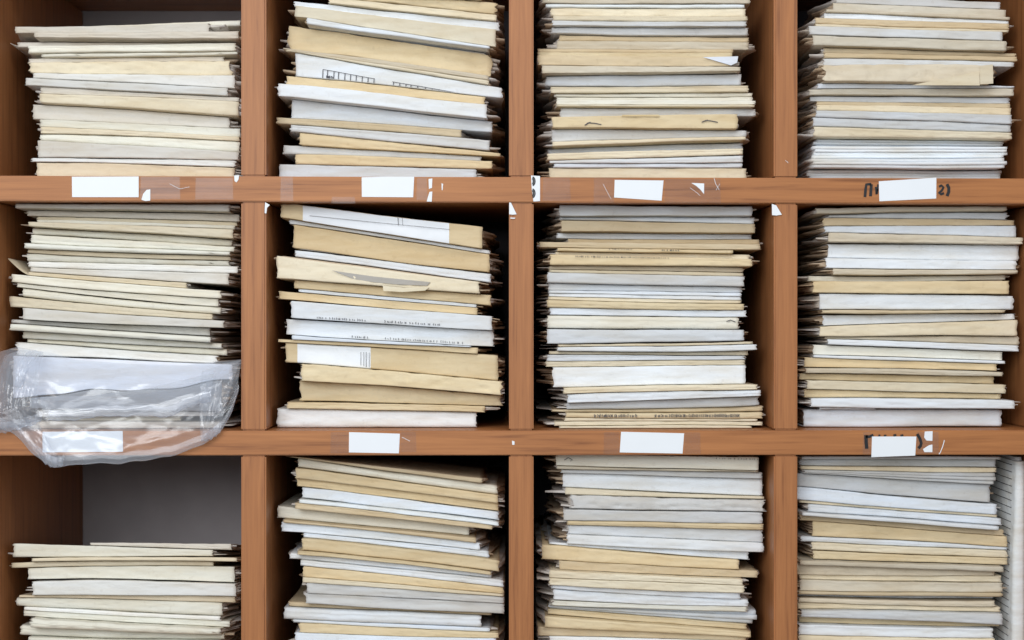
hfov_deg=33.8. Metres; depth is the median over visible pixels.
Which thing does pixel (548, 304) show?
folder
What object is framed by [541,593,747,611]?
folder
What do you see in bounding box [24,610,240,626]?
folder
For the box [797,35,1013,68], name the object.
folder
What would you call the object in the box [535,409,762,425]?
folder
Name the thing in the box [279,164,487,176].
folder
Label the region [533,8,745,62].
folder
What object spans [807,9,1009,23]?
folder
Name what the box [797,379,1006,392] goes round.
folder
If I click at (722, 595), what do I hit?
folder
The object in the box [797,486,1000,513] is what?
folder
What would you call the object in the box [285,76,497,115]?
folder
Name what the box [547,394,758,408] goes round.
folder
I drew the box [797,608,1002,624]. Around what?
folder
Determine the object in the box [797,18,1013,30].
folder
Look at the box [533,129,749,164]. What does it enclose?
folder
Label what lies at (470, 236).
folder
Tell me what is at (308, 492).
folder
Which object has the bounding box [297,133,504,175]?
folder
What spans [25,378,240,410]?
folder
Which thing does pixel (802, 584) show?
folder
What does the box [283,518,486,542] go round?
folder
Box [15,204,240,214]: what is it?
folder
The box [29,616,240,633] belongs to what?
folder
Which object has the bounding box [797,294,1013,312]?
folder
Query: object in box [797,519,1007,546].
folder
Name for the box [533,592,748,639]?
folder
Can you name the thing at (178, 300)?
folder
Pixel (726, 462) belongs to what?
folder
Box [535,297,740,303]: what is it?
folder
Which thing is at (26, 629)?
folder
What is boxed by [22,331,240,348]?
folder
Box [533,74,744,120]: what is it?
folder
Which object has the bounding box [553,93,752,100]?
folder
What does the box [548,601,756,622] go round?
sheaf
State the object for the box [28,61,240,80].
folder
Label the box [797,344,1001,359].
folder
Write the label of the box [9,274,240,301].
folder
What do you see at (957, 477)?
folder
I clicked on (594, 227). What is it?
folder
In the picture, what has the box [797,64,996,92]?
folder
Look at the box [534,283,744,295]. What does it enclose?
folder
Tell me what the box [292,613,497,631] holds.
folder
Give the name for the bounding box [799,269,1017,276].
folder
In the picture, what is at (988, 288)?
folder
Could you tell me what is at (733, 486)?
folder
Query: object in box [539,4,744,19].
folder
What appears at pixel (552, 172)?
folder
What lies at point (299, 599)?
folder
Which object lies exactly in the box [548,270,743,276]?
folder
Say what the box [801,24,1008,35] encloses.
folder
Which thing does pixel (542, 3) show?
folder
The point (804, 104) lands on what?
folder
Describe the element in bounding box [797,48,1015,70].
folder
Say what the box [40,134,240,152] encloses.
folder
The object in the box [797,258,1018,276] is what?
folder
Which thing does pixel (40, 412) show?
folder
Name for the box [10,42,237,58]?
folder
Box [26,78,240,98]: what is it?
folder
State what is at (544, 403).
folder
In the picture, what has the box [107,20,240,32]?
folder
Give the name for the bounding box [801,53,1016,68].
folder
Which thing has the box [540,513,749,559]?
folder
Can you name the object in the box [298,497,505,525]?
folder
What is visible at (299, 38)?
folder
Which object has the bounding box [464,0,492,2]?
folder
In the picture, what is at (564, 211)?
folder
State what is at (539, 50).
folder
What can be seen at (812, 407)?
folder
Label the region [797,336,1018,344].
folder
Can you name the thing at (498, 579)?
folder
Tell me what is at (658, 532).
folder
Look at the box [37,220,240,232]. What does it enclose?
folder
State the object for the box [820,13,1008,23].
folder
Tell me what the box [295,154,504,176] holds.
folder
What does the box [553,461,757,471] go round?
folder
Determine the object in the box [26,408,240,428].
folder
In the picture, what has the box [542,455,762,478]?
folder
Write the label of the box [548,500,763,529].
folder
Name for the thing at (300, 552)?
folder
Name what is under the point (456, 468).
folder
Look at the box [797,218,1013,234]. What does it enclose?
folder
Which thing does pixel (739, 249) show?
folder
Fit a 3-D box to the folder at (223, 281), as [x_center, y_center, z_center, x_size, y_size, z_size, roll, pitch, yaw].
[-0.388,-0.043,1.866,0.227,0.022,0.295,0,0,0]
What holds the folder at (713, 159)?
on the folder at (713, 165)
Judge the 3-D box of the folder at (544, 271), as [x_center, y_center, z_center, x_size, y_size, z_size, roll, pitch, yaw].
[0.133,-0.050,1.871,0.214,0.012,0.304,0,0,0]
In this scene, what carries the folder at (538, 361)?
on the folder at (586, 376)
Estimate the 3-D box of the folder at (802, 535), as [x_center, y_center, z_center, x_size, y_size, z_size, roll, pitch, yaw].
[0.398,0.230,1.872,0.218,0.018,0.303,0,0,0]
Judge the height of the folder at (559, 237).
0.012 m
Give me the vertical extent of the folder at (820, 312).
0.008 m
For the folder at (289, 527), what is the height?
0.033 m
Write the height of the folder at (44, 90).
0.025 m
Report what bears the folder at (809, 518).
on the folder at (814, 528)
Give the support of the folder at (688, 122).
on the folder at (547, 138)
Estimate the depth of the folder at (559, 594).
1.72 m
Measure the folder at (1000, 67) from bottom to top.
0.012 m
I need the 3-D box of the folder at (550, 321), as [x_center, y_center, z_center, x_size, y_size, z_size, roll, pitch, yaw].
[0.133,0.004,1.866,0.215,0.017,0.302,0,0,0]
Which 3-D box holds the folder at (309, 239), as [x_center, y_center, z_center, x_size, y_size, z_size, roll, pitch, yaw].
[-0.120,-0.071,1.864,0.224,0.054,0.291,0,0,0]
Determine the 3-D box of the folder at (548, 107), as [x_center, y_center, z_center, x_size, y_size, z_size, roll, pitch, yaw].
[0.142,-0.225,1.873,0.221,0.008,0.298,0,0,0]
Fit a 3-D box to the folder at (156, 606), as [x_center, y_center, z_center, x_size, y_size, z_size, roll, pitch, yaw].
[-0.399,0.304,1.873,0.233,0.039,0.300,0,0,0]
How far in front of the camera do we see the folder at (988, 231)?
1.72 m
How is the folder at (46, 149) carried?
on the folder at (170, 162)
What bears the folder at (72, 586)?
on the folder at (140, 597)
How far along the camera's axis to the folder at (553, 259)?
1.71 m
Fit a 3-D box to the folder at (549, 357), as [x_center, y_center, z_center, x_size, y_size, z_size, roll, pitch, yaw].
[0.135,0.040,1.867,0.222,0.009,0.309,0,0,0]
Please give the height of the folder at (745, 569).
0.021 m
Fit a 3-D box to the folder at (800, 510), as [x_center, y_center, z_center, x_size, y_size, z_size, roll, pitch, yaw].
[0.393,0.207,1.856,0.209,0.023,0.301,0,0,0]
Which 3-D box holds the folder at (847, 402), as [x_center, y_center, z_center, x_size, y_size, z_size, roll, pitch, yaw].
[0.403,0.085,1.853,0.229,0.012,0.293,0,0,0]
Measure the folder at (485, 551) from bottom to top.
0.030 m
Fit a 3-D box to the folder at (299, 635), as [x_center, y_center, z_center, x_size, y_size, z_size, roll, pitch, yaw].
[-0.120,0.329,1.870,0.225,0.018,0.295,0,0,0]
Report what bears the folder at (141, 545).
on the folder at (20, 550)
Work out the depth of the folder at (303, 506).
1.71 m
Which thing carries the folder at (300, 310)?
on the folder at (364, 331)
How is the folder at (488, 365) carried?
on the folder at (309, 372)
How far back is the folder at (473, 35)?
1.72 m
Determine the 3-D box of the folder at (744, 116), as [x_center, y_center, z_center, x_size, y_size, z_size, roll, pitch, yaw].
[0.144,-0.210,1.869,0.228,0.013,0.295,0,0,0]
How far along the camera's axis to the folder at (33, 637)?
1.73 m
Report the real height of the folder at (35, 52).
0.026 m
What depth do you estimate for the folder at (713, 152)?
1.71 m
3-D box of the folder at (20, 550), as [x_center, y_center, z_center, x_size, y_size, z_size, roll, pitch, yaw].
[-0.402,0.255,1.865,0.226,0.053,0.298,0,0,0]
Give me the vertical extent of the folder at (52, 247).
0.018 m
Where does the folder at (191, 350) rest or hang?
on the folder at (24, 348)
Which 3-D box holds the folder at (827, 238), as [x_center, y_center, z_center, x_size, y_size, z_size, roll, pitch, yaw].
[0.413,-0.080,1.860,0.216,0.018,0.296,0,0,0]
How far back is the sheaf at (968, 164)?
1.72 m
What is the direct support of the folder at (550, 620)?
on the folder
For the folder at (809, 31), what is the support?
on the folder at (813, 45)
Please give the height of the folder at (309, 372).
0.033 m
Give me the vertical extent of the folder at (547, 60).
0.015 m
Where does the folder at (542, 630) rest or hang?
on the folder at (539, 637)
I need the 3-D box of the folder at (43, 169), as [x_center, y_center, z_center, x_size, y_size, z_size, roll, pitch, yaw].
[-0.384,-0.152,1.869,0.221,0.016,0.308,0,0,0]
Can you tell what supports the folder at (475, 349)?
on the folder at (488, 365)
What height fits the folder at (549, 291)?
0.010 m
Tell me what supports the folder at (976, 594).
on the folder at (797, 593)
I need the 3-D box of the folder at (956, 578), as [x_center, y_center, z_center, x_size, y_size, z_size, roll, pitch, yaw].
[0.397,0.266,1.870,0.216,0.011,0.298,0,0,0]
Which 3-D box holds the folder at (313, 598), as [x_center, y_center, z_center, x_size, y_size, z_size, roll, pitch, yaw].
[-0.113,0.290,1.872,0.212,0.024,0.308,0,0,0]
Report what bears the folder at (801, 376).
on the folder at (807, 384)
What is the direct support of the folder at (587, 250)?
on the folder at (726, 256)
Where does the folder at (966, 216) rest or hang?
on the folder at (823, 222)
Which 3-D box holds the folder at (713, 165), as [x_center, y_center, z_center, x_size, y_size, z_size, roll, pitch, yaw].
[0.138,-0.157,1.871,0.208,0.005,0.311,0,0,0]
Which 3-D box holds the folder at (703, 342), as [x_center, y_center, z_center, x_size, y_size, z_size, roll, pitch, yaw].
[0.141,0.026,1.871,0.224,0.008,0.312,0,0,0]
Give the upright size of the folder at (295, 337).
0.015 m
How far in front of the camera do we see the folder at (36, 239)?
1.71 m
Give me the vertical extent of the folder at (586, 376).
0.024 m
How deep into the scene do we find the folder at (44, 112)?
1.73 m
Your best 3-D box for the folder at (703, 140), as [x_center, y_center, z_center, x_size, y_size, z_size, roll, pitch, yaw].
[0.138,-0.181,1.855,0.213,0.011,0.291,0,0,0]
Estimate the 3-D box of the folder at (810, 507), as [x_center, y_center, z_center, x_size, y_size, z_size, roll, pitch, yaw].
[0.399,0.201,1.864,0.216,0.026,0.295,0,0,0]
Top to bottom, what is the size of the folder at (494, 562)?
0.037 m
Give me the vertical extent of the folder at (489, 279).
0.038 m
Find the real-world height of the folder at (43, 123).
0.024 m
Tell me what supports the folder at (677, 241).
on the folder at (739, 249)
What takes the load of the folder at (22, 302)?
on the folder at (28, 313)
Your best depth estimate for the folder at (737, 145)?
1.73 m
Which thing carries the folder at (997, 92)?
on the folder at (804, 104)
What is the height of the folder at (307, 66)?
0.049 m
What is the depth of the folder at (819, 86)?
1.72 m
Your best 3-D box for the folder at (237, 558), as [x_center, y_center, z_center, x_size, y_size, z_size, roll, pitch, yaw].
[-0.383,0.263,1.863,0.219,0.043,0.300,0,0,0]
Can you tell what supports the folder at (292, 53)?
on the folder at (307, 66)
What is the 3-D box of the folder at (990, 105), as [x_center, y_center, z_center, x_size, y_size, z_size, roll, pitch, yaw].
[0.407,-0.219,1.875,0.213,0.009,0.303,0,0,0]
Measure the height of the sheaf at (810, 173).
0.012 m
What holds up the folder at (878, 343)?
on the folder at (801, 348)
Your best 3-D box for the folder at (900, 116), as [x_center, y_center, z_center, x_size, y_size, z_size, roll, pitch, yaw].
[0.405,-0.205,1.868,0.229,0.016,0.314,0,0,0]
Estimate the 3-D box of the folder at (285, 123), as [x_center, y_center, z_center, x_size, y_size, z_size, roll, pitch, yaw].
[-0.139,-0.196,1.869,0.206,0.022,0.298,0,0,0]
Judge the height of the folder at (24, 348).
0.024 m
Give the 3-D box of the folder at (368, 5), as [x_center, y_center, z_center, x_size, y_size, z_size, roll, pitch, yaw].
[-0.102,-0.315,1.870,0.189,0.029,0.302,0,0,0]
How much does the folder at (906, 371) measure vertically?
0.010 m
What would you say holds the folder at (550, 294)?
on the folder at (549, 298)
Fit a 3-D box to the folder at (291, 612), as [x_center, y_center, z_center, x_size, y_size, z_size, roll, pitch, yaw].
[-0.132,0.305,1.873,0.203,0.022,0.298,0,0,0]
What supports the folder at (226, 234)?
on the folder at (36, 231)
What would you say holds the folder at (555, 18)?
on the folder at (540, 42)
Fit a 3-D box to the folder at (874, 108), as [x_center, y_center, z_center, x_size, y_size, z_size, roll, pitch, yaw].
[0.407,-0.213,1.873,0.231,0.013,0.314,0,0,0]
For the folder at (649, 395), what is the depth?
1.71 m
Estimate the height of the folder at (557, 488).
0.017 m
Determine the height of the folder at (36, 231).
0.024 m
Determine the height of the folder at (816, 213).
0.015 m
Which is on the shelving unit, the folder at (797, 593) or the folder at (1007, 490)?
the folder at (1007, 490)
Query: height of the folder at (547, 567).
0.018 m
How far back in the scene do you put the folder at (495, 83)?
1.72 m
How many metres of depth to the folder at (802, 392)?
1.72 m
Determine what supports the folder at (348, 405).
on the folder at (287, 417)
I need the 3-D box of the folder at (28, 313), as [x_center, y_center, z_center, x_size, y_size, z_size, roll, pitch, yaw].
[-0.394,-0.001,1.864,0.225,0.024,0.307,0,0,0]
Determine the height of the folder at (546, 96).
0.010 m
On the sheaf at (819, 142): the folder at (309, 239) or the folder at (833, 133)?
the folder at (833, 133)
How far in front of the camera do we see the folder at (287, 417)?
1.73 m
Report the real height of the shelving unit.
1.676 m
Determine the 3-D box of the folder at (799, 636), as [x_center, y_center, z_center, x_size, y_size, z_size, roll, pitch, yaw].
[0.394,0.327,1.861,0.211,0.014,0.298,0,0,0]
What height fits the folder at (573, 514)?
0.020 m
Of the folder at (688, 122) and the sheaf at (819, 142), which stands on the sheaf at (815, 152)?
the sheaf at (819, 142)
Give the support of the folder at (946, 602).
on the folder at (800, 605)
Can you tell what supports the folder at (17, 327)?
on the folder at (27, 334)
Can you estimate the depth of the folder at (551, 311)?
1.72 m
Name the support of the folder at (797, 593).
on the folder at (946, 602)
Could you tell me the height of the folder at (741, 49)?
0.014 m
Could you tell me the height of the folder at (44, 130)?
0.019 m
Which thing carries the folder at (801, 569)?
on the folder at (956, 578)
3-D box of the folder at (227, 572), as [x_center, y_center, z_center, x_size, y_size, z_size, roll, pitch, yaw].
[-0.390,0.276,1.874,0.232,0.049,0.303,0,0,0]
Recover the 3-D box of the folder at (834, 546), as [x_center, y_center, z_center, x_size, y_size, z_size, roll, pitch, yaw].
[0.401,0.237,1.869,0.212,0.020,0.300,0,0,0]
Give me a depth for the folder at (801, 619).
1.73 m
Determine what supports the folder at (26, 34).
on the folder at (201, 36)
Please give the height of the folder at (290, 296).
0.028 m
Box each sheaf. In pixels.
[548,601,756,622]
[796,170,1001,178]
[797,139,1003,155]
[797,146,1006,165]
[797,158,1006,175]
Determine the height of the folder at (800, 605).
0.012 m
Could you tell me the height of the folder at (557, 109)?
0.005 m
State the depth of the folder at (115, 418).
1.73 m
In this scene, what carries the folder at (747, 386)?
on the folder at (649, 395)
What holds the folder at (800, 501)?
on the folder at (810, 507)
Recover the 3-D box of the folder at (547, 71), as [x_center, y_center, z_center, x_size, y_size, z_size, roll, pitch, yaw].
[0.132,-0.252,1.849,0.215,0.011,0.294,0,0,0]
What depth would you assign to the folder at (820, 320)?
1.73 m
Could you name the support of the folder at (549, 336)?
on the folder at (703, 342)
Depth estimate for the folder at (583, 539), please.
1.72 m
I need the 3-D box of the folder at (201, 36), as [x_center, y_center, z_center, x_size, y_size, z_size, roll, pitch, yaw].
[-0.384,-0.280,1.858,0.220,0.026,0.305,0,0,0]
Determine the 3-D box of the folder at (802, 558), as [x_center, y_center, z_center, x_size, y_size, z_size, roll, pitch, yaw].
[0.398,0.252,1.859,0.218,0.016,0.303,0,0,0]
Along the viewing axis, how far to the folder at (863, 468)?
1.72 m
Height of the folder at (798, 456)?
0.011 m
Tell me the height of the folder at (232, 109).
0.031 m
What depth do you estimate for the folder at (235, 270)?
1.72 m
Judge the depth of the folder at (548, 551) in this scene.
1.72 m
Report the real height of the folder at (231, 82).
0.027 m
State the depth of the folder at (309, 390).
1.73 m
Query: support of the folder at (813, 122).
on the folder at (833, 133)
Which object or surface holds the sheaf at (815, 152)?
on the sheaf at (968, 164)
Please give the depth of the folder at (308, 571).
1.72 m
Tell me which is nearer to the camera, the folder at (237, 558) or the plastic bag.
the plastic bag
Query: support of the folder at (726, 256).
on the folder at (553, 259)
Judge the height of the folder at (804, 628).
0.015 m
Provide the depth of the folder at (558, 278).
1.71 m
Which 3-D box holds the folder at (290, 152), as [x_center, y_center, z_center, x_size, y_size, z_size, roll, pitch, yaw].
[-0.129,-0.171,1.877,0.224,0.017,0.301,0,0,0]
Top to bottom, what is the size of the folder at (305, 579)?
0.022 m
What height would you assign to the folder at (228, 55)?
0.021 m
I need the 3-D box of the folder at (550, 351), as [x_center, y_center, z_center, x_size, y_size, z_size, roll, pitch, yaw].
[0.142,0.035,1.875,0.213,0.007,0.305,0,0,0]
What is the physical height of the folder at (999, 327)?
0.020 m
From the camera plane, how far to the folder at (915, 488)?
1.72 m
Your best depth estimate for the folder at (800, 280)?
1.73 m
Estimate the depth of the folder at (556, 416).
1.72 m
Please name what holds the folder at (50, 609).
on the folder at (228, 621)
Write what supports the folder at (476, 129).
on the folder at (285, 123)
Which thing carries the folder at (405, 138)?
on the folder at (310, 140)
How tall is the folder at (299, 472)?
0.042 m
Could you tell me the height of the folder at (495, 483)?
0.043 m
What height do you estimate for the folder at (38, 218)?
0.016 m
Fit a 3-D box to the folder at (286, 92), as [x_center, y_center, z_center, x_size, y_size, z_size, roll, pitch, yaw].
[-0.125,-0.221,1.858,0.234,0.038,0.304,0,0,0]
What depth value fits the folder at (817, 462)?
1.72 m
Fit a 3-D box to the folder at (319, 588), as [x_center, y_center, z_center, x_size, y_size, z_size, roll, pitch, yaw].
[-0.114,0.280,1.868,0.213,0.024,0.306,0,0,0]
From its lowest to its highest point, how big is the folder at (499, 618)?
0.016 m
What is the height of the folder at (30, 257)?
0.018 m
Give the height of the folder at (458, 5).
0.027 m
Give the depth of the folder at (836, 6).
1.73 m
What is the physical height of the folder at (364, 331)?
0.031 m
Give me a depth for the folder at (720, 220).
1.72 m
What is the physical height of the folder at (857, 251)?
0.023 m
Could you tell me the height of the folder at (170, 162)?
0.011 m
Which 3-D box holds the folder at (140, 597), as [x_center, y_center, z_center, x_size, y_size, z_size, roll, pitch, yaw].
[-0.393,0.298,1.874,0.240,0.033,0.305,0,0,0]
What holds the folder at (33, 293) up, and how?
on the folder at (22, 302)
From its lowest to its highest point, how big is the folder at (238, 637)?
0.020 m
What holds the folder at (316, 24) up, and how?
on the folder
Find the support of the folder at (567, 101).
on the folder at (557, 109)
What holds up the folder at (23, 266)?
on the folder at (34, 280)
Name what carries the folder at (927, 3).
on the folder at (836, 6)
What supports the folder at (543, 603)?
on the folder at (550, 620)
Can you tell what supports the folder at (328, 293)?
on the folder at (290, 296)
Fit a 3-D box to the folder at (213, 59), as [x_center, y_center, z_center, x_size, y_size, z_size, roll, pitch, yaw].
[-0.392,-0.259,1.873,0.225,0.022,0.296,0,0,0]
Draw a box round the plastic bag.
[0,373,237,467]
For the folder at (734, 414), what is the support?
on the folder at (556, 416)
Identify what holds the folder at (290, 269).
on the folder at (486, 301)
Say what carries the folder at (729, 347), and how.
on the folder at (550, 351)
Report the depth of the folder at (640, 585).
1.71 m
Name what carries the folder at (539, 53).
on the folder at (547, 60)
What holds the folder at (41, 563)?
on the folder at (227, 572)
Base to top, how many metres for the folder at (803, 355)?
0.011 m
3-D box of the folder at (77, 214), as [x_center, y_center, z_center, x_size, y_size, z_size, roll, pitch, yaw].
[-0.388,-0.103,1.877,0.229,0.018,0.300,0,0,0]
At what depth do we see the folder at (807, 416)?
1.73 m
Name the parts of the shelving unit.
panel, panel, shelf, shelf, shelf, shelf, panel, panel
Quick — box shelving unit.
[0,0,1023,639]
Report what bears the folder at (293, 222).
on the folder at (309, 239)
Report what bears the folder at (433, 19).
on the folder at (473, 35)
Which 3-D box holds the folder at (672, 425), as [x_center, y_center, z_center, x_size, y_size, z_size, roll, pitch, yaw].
[0.143,0.108,1.860,0.205,0.003,0.297,0,0,0]
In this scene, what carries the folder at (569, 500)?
on the folder at (573, 514)
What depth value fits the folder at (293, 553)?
1.72 m
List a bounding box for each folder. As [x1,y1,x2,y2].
[8,258,240,294]
[8,543,240,556]
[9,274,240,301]
[9,296,240,321]
[9,324,240,342]
[9,355,240,397]
[9,561,240,567]
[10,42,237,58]
[10,342,240,362]
[11,319,240,335]
[15,23,229,41]
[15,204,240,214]
[15,283,240,309]
[15,597,240,614]
[19,288,240,316]
[19,308,240,328]
[19,592,240,601]
[20,621,240,638]
[21,222,240,242]
[22,254,240,266]
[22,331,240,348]
[24,210,240,223]
[24,243,240,258]
[24,605,240,620]
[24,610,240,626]
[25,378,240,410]
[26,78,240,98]
[26,228,240,248]
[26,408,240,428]
[26,578,240,595]
[27,261,240,276]
[27,339,240,355]
[28,43,240,58]
[28,57,239,67]
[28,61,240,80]
[28,249,240,263]
[28,563,240,581]
[28,630,240,639]
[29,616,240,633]
[30,235,240,254]
[30,267,240,291]
[31,158,240,169]
[32,105,240,128]
[32,555,240,561]
[33,73,240,94]
[34,31,240,47]
[35,94,240,123]
[35,163,242,175]
[36,87,240,102]
[36,140,240,162]
[36,406,240,416]
[37,119,240,136]
[37,217,240,227]
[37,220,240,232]
[38,127,240,142]
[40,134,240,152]
[41,52,240,67]
[46,416,194,420]
[90,543,240,549]
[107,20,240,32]
[231,634,240,639]
[274,84,504,131]
[274,256,494,297]
[276,117,472,142]
[276,291,490,315]
[276,406,479,427]
[277,490,479,534]
[278,339,492,353]
[279,48,504,92]
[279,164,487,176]
[280,26,504,90]
[280,204,499,252]
[281,343,505,379]
[281,519,489,549]
[283,53,505,131]
[283,145,495,166]
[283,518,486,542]
[284,319,505,345]
[284,603,481,626]
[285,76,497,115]
[285,397,499,411]
[285,455,487,482]
[286,50,491,85]
[288,6,505,85]
[288,100,505,157]
[288,541,504,577]
[288,585,491,614]
[289,125,499,152]
[289,220,499,258]
[290,301,505,330]
[290,609,504,639]
[291,225,503,279]
[291,467,505,502]
[291,497,504,528]
[292,335,472,346]
[292,478,505,510]
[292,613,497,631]
[293,1,505,75]
[294,250,502,290]
[294,280,504,310]
[294,363,505,394]
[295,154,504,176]
[295,458,505,493]
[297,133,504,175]
[297,540,493,574]
[297,591,505,637]
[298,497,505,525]
[299,289,489,311]
[299,381,505,405]
[299,562,505,596]
[300,546,505,586]
[301,527,501,557]
[301,528,505,570]
[302,487,505,519]
[302,565,505,602]
[303,557,505,592]
[303,570,505,613]
[305,18,505,88]
[328,0,505,62]
[359,0,505,54]
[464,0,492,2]
[533,0,750,53]
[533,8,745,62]
[533,49,733,92]
[533,52,731,97]
[533,55,738,105]
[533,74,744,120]
[533,114,738,153]
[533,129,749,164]
[533,254,759,273]
[533,272,744,290]
[533,315,742,329]
[533,329,747,343]
[533,358,744,366]
[533,515,739,568]
[533,540,747,584]
[533,555,751,605]
[533,570,746,628]
[533,576,750,637]
[533,587,746,639]
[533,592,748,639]
[534,65,740,102]
[534,86,748,124]
[534,143,742,175]
[534,242,761,259]
[534,248,733,262]
[534,266,744,276]
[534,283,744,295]
[534,293,741,301]
[534,300,746,310]
[534,365,745,386]
[534,397,762,411]
[535,20,746,53]
[535,149,742,171]
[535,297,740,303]
[535,308,746,317]
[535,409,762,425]
[536,252,753,263]
[536,352,745,360]
[536,553,748,592]
[537,168,750,177]
[537,233,751,241]
[538,344,756,351]
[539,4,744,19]
[539,15,747,28]
[540,156,742,171]
[540,205,755,232]
[540,341,752,346]
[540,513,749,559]
[541,108,758,130]
[541,220,754,238]
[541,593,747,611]
[542,27,748,44]
[542,97,752,115]
[542,290,741,296]
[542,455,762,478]
[543,137,749,151]
[543,349,747,354]
[543,382,759,393]
[543,461,762,495]
[544,455,759,469]
[544,490,762,523]
[544,513,764,551]
[545,99,755,120]
[545,471,763,498]
[545,500,763,541]
[545,559,758,577]
[546,41,755,63]
[546,105,754,121]
[547,387,760,402]
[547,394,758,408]
[547,411,757,420]
[547,580,750,598]
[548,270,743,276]
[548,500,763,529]
[549,481,766,511]
[550,163,742,168]
[552,217,758,223]
[553,35,748,44]
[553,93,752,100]
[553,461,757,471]
[556,411,765,418]
[559,424,751,427]
[564,239,762,244]
[796,455,1000,458]
[797,0,1000,31]
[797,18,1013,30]
[797,26,1002,44]
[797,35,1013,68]
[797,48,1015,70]
[797,59,1013,83]
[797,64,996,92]
[797,84,1013,94]
[797,88,1013,101]
[797,96,1009,110]
[797,101,1009,114]
[797,105,1011,117]
[797,111,1020,127]
[797,117,1010,133]
[797,127,1011,150]
[797,206,1006,226]
[797,213,1008,227]
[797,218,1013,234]
[797,226,1015,244]
[797,233,1022,251]
[797,244,1018,265]
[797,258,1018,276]
[797,275,1009,284]
[797,281,1008,296]
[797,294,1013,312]
[797,310,1005,316]
[797,314,1017,326]
[797,320,1017,336]
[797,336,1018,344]
[797,339,1018,351]
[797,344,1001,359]
[797,353,1004,363]
[797,356,999,370]
[797,366,1003,375]
[797,372,993,383]
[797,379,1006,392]
[797,387,1000,398]
[797,396,1017,408]
[797,403,1001,426]
[797,458,995,466]
[797,464,995,471]
[797,468,995,483]
[797,471,992,501]
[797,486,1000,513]
[797,500,996,516]
[797,502,1001,524]
[797,505,998,529]
[797,513,1003,535]
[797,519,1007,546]
[797,527,1006,549]
[797,539,1007,557]
[797,543,1006,564]
[797,548,1004,571]
[797,563,993,575]
[797,572,1001,581]
[797,577,1006,591]
[797,588,1002,596]
[797,593,992,597]
[797,595,995,606]
[797,601,1000,611]
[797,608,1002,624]
[797,615,998,625]
[797,620,993,637]
[797,633,994,639]
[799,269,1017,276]
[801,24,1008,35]
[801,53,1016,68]
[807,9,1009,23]
[810,3,1005,21]
[812,407,874,408]
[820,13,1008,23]
[989,455,1023,639]
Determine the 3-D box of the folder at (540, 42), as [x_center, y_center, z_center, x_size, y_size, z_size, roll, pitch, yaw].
[0.136,-0.300,1.862,0.221,0.011,0.296,0,0,0]
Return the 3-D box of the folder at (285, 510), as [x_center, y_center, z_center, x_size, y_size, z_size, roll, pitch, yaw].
[-0.136,0.208,1.878,0.210,0.035,0.298,0,0,0]
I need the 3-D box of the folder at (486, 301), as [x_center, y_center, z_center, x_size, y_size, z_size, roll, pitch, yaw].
[-0.119,-0.026,1.870,0.222,0.030,0.310,0,0,0]
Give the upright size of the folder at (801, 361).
0.016 m
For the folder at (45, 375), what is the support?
on the folder at (222, 394)
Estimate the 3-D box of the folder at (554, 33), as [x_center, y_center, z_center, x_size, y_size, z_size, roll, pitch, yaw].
[0.138,-0.293,1.873,0.215,0.013,0.302,0,0,0]
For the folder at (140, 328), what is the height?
0.020 m
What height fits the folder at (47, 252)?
0.017 m
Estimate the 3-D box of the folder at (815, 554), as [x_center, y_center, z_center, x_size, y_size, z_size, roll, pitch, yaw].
[0.402,0.245,1.865,0.209,0.018,0.296,0,0,0]
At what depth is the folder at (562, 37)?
1.73 m

